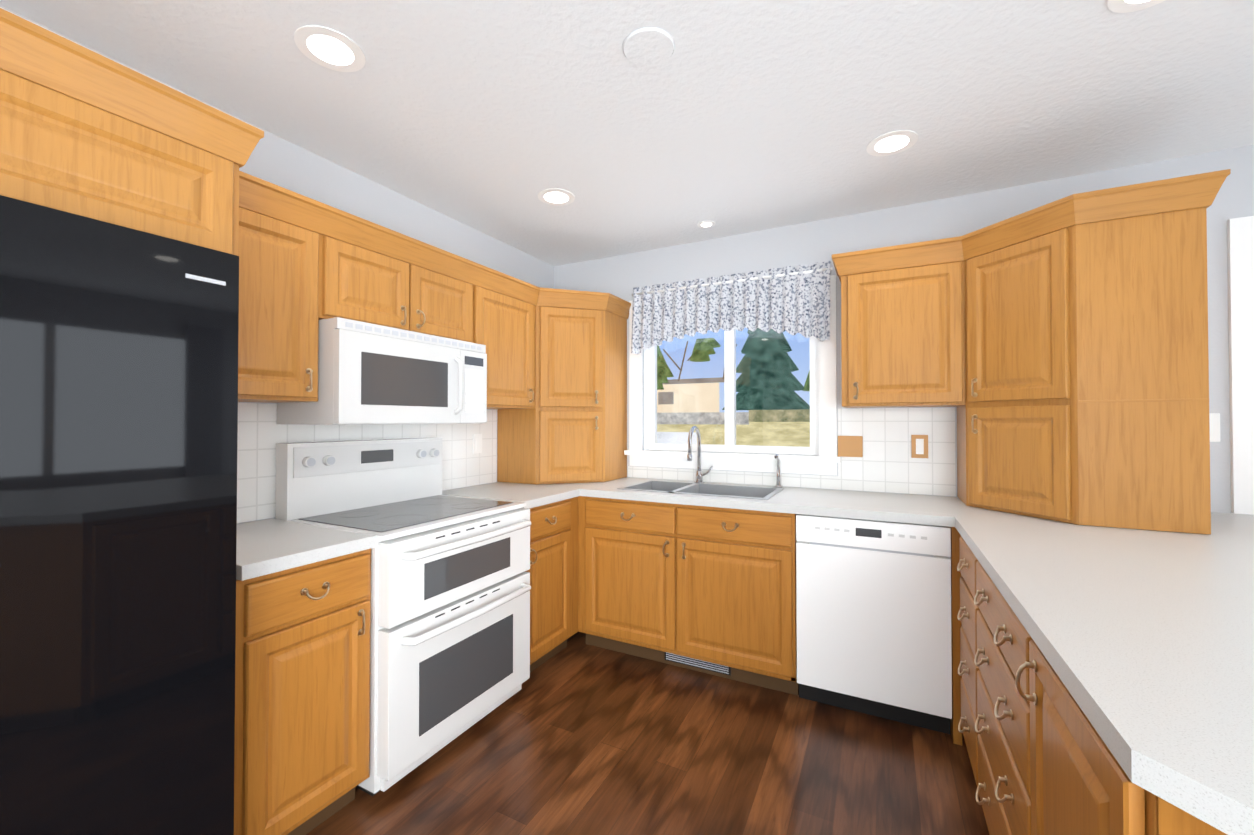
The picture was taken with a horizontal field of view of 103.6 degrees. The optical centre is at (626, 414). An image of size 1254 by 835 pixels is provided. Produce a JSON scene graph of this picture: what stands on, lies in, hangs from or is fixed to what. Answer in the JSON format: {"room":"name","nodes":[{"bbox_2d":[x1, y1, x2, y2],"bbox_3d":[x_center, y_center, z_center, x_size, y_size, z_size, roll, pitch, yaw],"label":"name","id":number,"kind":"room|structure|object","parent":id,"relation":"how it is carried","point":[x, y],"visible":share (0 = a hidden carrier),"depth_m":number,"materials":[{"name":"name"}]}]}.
{"room":"kitchen","nodes":[
{"label":"kitchen","id":0,"kind":"room"},
{"bbox_2d":[0,6,553,523],"bbox_3d":[-1.989,0.092,0.954,0.120,2.440,6.100,0,-1,27],"label":"wall","id":1,"kind":"structure","parent":0,"point":[280,162],"depth_m":2.35,"materials":[{"name":"grey paint"}]},
{"bbox_2d":[0,32,243,399],"bbox_3d":[-1.428,-0.385,1.229,0.626,0.660,0.485,0,-1,27],"label":"upper cabinet","id":2,"kind":"object","parent":1,"relation":"attached to","point":[73,140],"depth_m":1.10,"materials":[{"name":"brown wood"}]},
{"bbox_2d":[237,403,496,522],"bbox_3d":[-1.199,0.188,2.348,0.002,0.450,1.665,0,-1,27],"label":"backsplash","id":3,"kind":"structure","parent":1,"relation":"attached to","point":[259,432],"depth_m":2.10,"materials":[{"name":"tile"}]},
{"bbox_2d":[473,434,481,453],"bbox_3d":[-0.889,0.173,2.940,0.007,0.115,0.070,0,-1,27],"label":"electrical outlet","id":4,"kind":"object","parent":3,"relation":"attached to","point":[477,443],"visible":1,"depth_m":2.93,"materials":[{"name":"white plastic"}]},
{"bbox_2d":[238,140,583,411],"bbox_3d":[-0.927,-0.374,2.200,0.626,0.660,1.701,0,-1,27],"label":"upper cabinet","id":5,"kind":"object","parent":1,"relation":"attached to","point":[307,261],"depth_m":2.01,"materials":[{"name":"brown wood"}]},
{"bbox_2d":[277,317,486,424],"bbox_3d":[-1.022,-0.153,2.191,0.439,0.390,0.752,0,-1,27],"label":"microwave","id":6,"kind":"object","parent":5,"relation":"attached to","point":[369,373],"visible":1,"depth_m":1.96,"materials":[{"name":"white plastic"}]},
{"bbox_2d":[0,0,1253,265],"bbox_3d":[0.576,-1.168,-0.297,5.800,0.050,6.200,0,-1,27],"label":"ceiling","id":7,"kind":"structure","parent":0,"point":[492,118],"depth_m":1.73,"materials":[{"name":"white paint"}]},
{"bbox_2d":[294,25,365,71],"bbox_3d":[-0.909,-1.118,1.514,0.188,0.004,0.188,0,-1,27],"label":"recessed light","id":8,"kind":"object","parent":7,"relation":"in","point":[329,48],"visible":1,"depth_m":1.50,"materials":[{"name":"white plastic"}]},
{"bbox_2d":[538,188,574,205],"bbox_3d":[-0.360,-1.106,2.513,0.188,0.004,0.188,0,-1,27],"label":"recessed light","id":9,"kind":"object","parent":7,"relation":"in","point":[555,196],"visible":1,"depth_m":2.51,"materials":[{"name":"white plastic"}]},
{"bbox_2d":[623,27,674,66],"bbox_3d":[0.066,-1.117,1.506,0.160,0.007,0.160,0,-1,27],"label":"smoke detector","id":10,"kind":"object","parent":7,"relation":"attached to","point":[648,46],"visible":1,"depth_m":1.49,"materials":[{"name":"white plastic"}]},
{"bbox_2d":[697,221,714,227],"bbox_3d":[0.461,-1.102,2.861,0.104,0.004,0.104,0,-1,27],"label":"recessed light","id":11,"kind":"object","parent":7,"relation":"in","point":[705,224],"visible":1,"depth_m":2.86,"materials":[{"name":"white plastic"}]},
{"bbox_2d":[866,130,917,155],"bbox_3d":[1.088,-1.112,2.026,0.188,0.004,0.188,0,-1,27],"label":"recessed light","id":12,"kind":"object","parent":7,"relation":"in","point":[892,143],"visible":1,"depth_m":2.02,"materials":[{"name":"white plastic"}]},
{"bbox_2d":[1108,0,1164,12],"bbox_3d":[1.378,-1.121,1.280,0.188,0.004,0.188,0,-1,27],"label":"recessed light","id":13,"kind":"object","parent":7,"relation":"in","point":[1122,6],"visible":1,"depth_m":1.35,"materials":[{"name":"white plastic"}]},
{"bbox_2d":[306,632,988,834],"bbox_3d":[0.576,1.322,-0.327,5.800,0.050,6.200,0,-1,27],"label":"floor","id":14,"kind":"structure","parent":0,"point":[577,735],"depth_m":1.84,"materials":[{"name":"brown wood"}]},
{"bbox_2d":[0,195,238,834],"bbox_3d":[-1.435,0.467,0.919,0.823,1.690,0.905,0,-1,27],"label":"refrigerator","id":15,"kind":"object","parent":14,"relation":"on","point":[118,426],"visible":1,"depth_m":0.98,"materials":[{"name":"black metal"}]},
{"bbox_2d":[234,548,370,834],"bbox_3d":[-1.215,0.884,1.622,0.620,0.872,0.395,0,-1,27],"label":"base cabinet","id":16,"kind":"object","parent":14,"relation":"on","point":[302,651],"depth_m":1.45,"materials":[{"name":"brown wood"}]},
{"bbox_2d":[236,518,376,580],"bbox_3d":[-1.213,0.426,1.628,0.631,0.039,0.393,0,-1,27],"label":"countertop","id":17,"kind":"structure","parent":16,"relation":"on","point":[266,546],"depth_m":1.55,"materials":[{"name":"white laminate"}]},
{"bbox_2d":[275,437,530,795],"bbox_3d":[-0.888,0.721,2.111,0.731,1.210,0.760,0,-1,27],"label":"range","id":18,"kind":"object","parent":14,"relation":"on","point":[450,626],"visible":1,"depth_m":1.94,"materials":[{"name":"white enameled metal"},{"name":"glass"},{"name":"dark glass"}]},
{"bbox_2d":[524,496,581,672],"bbox_3d":[-0.654,0.897,2.711,0.620,0.872,0.515,0,-1,27],"label":"base cabinet","id":19,"kind":"object","parent":14,"relation":"on","point":[555,570],"depth_m":2.58,"materials":[{"name":"brown wood"}]},
{"bbox_2d":[442,482,583,508],"bbox_3d":[-0.649,0.438,2.689,0.660,0.039,0.468,0,-1,27],"label":"countertop","id":20,"kind":"structure","parent":19,"relation":"on","point":[534,495],"depth_m":2.67,"materials":[{"name":"white laminate"}]},
{"bbox_2d":[586,496,798,695],"bbox_3d":[0.408,0.897,2.784,1.128,0.874,0.624,0,-1,27],"label":"base cabinet","id":21,"kind":"object","parent":14,"relation":"on","point":[708,590],"depth_m":2.47,"materials":[{"name":"brown wood"}]},
{"bbox_2d":[540,477,1253,532],"bbox_3d":[0.926,0.436,2.519,3.616,0.039,0.631,0,-1,27],"label":"countertop","id":22,"kind":"structure","parent":21,"relation":"on","point":[878,506],"depth_m":2.32,"materials":[{"name":"white laminate"}]},
{"bbox_2d":[497,292,628,484],"bbox_3d":[-0.406,-0.134,3.228,0.604,1.113,0.605,0,-1,27],"label":"upper cabinet","id":23,"kind":"object","parent":22,"relation":"on","point":[589,445],"depth_m":3.05,"materials":[{"name":"brown wood"}]},
{"bbox_2d":[617,480,783,499],"bbox_3d":[0.413,0.503,2.771,0.830,0.177,0.440,0,-1,27],"label":"sink","id":24,"kind":"object","parent":22,"relation":"in","point":[739,491],"visible":0.23,"depth_m":2.89,"materials":[{"name":"silver metal"}]},
{"bbox_2d":[687,426,782,487],"bbox_3d":[0.618,0.244,2.870,0.526,0.351,0.218,0,-1,27],"label":"faucet","id":25,"kind":"object","parent":22,"relation":"on","point":[700,474],"visible":0.98,"depth_m":2.95,"materials":[{"name":"silver metal"}]},
{"bbox_2d":[796,514,951,733],"bbox_3d":[1.174,0.895,2.379,0.598,0.868,0.602,0,-1,27],"label":"dishwasher","id":26,"kind":"object","parent":14,"relation":"on","point":[873,609],"visible":0.96,"depth_m":2.11,"materials":[{"name":"white enameled metal"},{"name":"black plastic"}]},
{"bbox_2d":[957,536,968,753],"bbox_3d":[1.475,0.884,1.592,0.625,0.872,0.367,0,-1,27],"label":"base cabinet","id":27,"kind":"object","parent":14,"relation":"on","point":[963,614],"depth_m":1.77,"materials":[{"name":"brown wood"}]},
{"bbox_2d":[936,496,955,508],"bbox_3d":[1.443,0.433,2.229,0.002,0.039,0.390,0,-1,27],"label":"countertop","id":28,"kind":"structure","parent":27,"relation":"on","point":[947,504],"depth_m":2.29,"materials":[{"name":"white laminate"}]},
{"bbox_2d":[969,548,1018,834],"bbox_3d":[1.245,0.878,1.146,0.625,0.872,0.635,0,-1,27],"label":"base cabinet","id":29,"kind":"object","parent":14,"relation":"on","point":[992,622],"depth_m":1.34,"materials":[{"name":"brown wood"}]},
{"bbox_2d":[1017,620,1121,834],"bbox_3d":[0.991,0.872,0.654,0.625,0.872,0.473,0,-1,27],"label":"base cabinet","id":30,"kind":"object","parent":14,"relation":"on","point":[1043,760],"depth_m":0.85,"materials":[{"name":"brown wood"}]},
{"bbox_2d":[1121,768,1226,834],"bbox_3d":[0.998,0.863,-0.104,1.331,0.872,0.909,0,-1,27],"label":"base cabinet","id":31,"kind":"object","parent":14,"relation":"on","point":[1143,812],"depth_m":0.59,"materials":[{"name":"brown wood"}]},
{"bbox_2d":[948,513,1253,834],"bbox_3d":[1.296,0.413,0.601,1.229,0.039,2.400,0,-1,27],"label":"countertop","id":32,"kind":"structure","parent":31,"relation":"on","point":[1142,639],"depth_m":0.89,"materials":[{"name":"white laminate"}]},
{"bbox_2d":[554,145,1253,512],"bbox_3d":[1.978,0.109,2.408,5.800,2.440,0.120,0,-1,27],"label":"wall","id":33,"kind":"structure","parent":0,"point":[768,249],"depth_m":2.56,"materials":[{"name":"grey paint"}]},
{"bbox_2d":[631,261,832,353],"bbox_3d":[0.584,-0.622,3.007,1.240,0.452,0.099,0,-1,27],"label":"valance","id":34,"kind":"object","parent":33,"relation":"attached to","point":[793,300],"visible":0.98,"depth_m":2.96,"materials":[{"name":"fabric"}]},
{"bbox_2d":[624,275,840,474],"bbox_3d":[0.613,-0.215,3.081,1.330,1.115,0.180,0,-1,27],"label":"window","id":35,"kind":"structure","parent":33,"relation":"in","point":[823,404],"depth_m":3.05,"materials":[{"name":"white"}]},
{"bbox_2d":[628,407,955,495],"bbox_3d":[0.835,0.194,2.925,1.863,0.450,0.003,0,-1,27],"label":"backsplash","id":36,"kind":"structure","parent":33,"relation":"attached to","point":[886,462],"depth_m":2.64,"materials":[{"name":"tile"}]},
{"bbox_2d":[838,436,862,456],"bbox_3d":[1.227,0.175,2.712,0.125,0.115,0.006,0,-1,27],"label":"electrical outlet","id":37,"kind":"object","parent":36,"relation":"attached to","point":[850,446],"visible":1,"depth_m":2.71,"materials":[{"name":"brown wood"}]},
{"bbox_2d":[911,435,927,457],"bbox_3d":[1.520,0.166,2.560,0.075,0.120,0.008,0,-1,27],"label":"electrical outlet","id":38,"kind":"object","parent":36,"relation":"attached to","point":[919,446],"visible":1,"depth_m":2.56,"materials":[{"name":"brown wood"}]},
{"bbox_2d":[832,188,1215,534],"bbox_3d":[1.588,-0.164,2.200,1.160,1.149,0.605,0,-1,27],"label":"upper cabinet","id":39,"kind":"object","parent":33,"relation":"attached to","point":[1056,354],"depth_m":1.86,"materials":[{"name":"brown wood"}]},
{"bbox_2d":[1006,194,1075,219],"bbox_3d":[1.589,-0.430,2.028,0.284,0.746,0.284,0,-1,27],"label":"crown molding","id":40,"kind":"structure","parent":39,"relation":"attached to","point":[1061,205],"depth_m":1.86,"materials":[{"name":"brown wood"}]},
{"bbox_2d":[1209,413,1219,441],"bbox_3d":[2.456,0.056,2.086,0.075,0.120,0.010,0,-1,27],"label":"switch plate","id":41,"kind":"object","parent":33,"relation":"attached to","point":[1214,420],"visible":0.54,"depth_m":2.08,"materials":[{"name":"white plastic"}]},
{"bbox_2d":[1227,216,1253,514],"bbox_3d":[3.031,-0.205,1.857,1.100,1.225,0.140,0,-1,27],"label":"door frame","id":42,"kind":"structure","parent":33,"relation":"attached to","point":[1240,244],"depth_m":2.03,"materials":[{"name":"white"}]},
{"label":"outside","id":43,"kind":"structure","parent":0,"visible":0},
{"bbox_2d":[657,328,809,446],"bbox_3d":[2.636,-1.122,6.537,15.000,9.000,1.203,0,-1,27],"label":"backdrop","id":44,"kind":"structure","parent":43,"point":[781,344],"depth_m":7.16,"materials":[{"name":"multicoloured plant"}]}
]}

